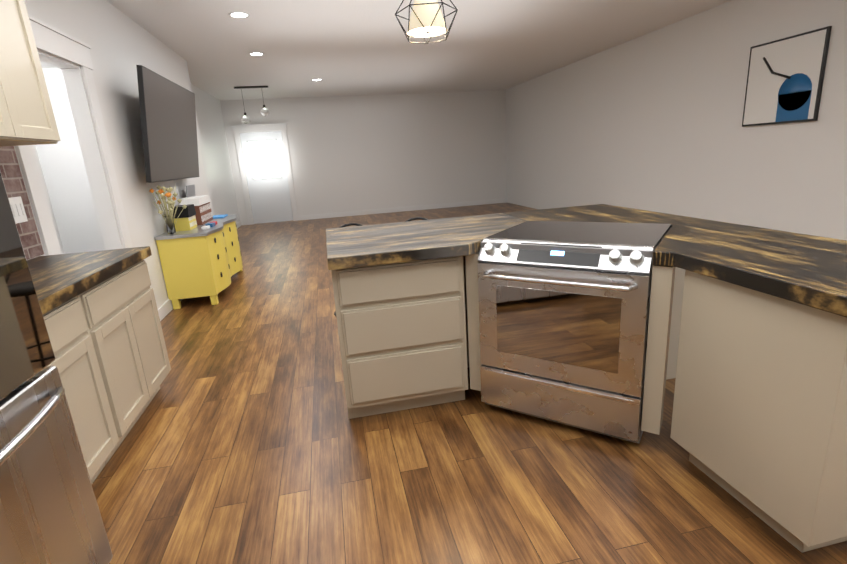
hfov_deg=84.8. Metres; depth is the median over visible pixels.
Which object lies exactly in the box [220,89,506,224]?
wall
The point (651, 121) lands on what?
wall
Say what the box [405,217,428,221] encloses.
bar stool
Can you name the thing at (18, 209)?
switch plate
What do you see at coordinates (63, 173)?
wall
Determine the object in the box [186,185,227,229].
clutter
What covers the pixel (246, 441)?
floor
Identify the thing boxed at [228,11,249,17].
recessed light
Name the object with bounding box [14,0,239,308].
wall
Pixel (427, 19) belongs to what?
pendant light
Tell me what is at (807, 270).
countertop
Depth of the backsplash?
2.52 m
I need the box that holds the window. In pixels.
[247,139,281,179]
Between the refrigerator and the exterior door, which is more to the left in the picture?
the refrigerator
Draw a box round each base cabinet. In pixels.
[43,296,118,483]
[77,260,170,463]
[463,256,468,367]
[666,280,674,379]
[667,267,846,552]
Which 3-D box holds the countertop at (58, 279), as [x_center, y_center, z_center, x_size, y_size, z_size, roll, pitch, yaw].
[-1.740,0.025,1.997,0.577,0.055,1.448,-7,16,-11]
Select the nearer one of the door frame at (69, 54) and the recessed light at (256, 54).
the door frame at (69, 54)
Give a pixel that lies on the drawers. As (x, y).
(402, 334)
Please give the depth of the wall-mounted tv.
4.39 m
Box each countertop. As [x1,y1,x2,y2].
[27,246,151,314]
[326,213,524,269]
[499,204,846,317]
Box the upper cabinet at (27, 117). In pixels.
[0,0,60,146]
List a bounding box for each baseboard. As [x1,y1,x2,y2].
[158,299,182,320]
[298,198,506,219]
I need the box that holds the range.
[465,221,675,443]
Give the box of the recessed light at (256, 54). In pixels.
[249,52,263,55]
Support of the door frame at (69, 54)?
attached to the wall at (122, 44)
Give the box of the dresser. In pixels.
[155,215,242,308]
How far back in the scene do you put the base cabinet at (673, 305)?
2.55 m
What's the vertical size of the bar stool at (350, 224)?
0.871 m
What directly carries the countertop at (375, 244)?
on the drawers
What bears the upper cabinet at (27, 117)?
attached to the wall at (122, 44)
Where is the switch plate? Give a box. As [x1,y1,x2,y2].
[8,196,27,223]
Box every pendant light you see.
[234,86,268,123]
[395,0,457,43]
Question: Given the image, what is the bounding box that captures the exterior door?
[240,131,292,223]
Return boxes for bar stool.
[334,223,362,317]
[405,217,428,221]
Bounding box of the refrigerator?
[0,172,112,563]
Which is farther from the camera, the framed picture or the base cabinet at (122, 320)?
the framed picture
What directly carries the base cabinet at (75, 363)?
on the floor
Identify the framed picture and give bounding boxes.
[742,26,831,126]
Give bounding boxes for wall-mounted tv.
[136,65,198,182]
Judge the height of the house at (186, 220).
0.240 m
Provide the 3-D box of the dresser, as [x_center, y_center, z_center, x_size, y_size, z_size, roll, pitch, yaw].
[-2.417,-0.296,5.260,0.524,0.730,1.610,-7,16,-11]
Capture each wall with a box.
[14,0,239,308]
[33,62,104,253]
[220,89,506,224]
[505,0,846,239]
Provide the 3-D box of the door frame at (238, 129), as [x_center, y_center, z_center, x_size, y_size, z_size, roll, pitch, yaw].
[-3.608,-2.468,10.663,1.200,2.215,0.035,-7,16,-11]
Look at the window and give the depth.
10.61 m
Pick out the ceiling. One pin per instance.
(350, 47)
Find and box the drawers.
[331,256,467,418]
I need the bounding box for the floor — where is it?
[92,203,846,563]
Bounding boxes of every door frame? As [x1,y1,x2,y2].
[15,14,132,255]
[231,123,297,224]
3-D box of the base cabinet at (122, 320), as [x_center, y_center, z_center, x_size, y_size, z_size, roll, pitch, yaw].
[-1.786,0.382,2.408,0.557,0.843,0.776,-7,16,-11]
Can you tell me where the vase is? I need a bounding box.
[149,185,186,233]
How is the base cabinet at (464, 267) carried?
on the floor
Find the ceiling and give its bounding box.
[107,0,730,99]
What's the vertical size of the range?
0.886 m
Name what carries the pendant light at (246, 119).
hanging from the ceiling
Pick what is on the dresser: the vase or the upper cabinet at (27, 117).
the vase
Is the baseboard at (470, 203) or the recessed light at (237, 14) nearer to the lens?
the recessed light at (237, 14)
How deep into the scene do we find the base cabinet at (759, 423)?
1.50 m
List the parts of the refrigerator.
door, drawer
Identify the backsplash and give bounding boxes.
[0,146,43,259]
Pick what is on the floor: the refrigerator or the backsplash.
the refrigerator
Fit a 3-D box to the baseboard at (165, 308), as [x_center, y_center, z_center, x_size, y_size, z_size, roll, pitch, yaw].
[-2.677,0.001,5.412,0.015,0.110,2.980,-7,16,-11]

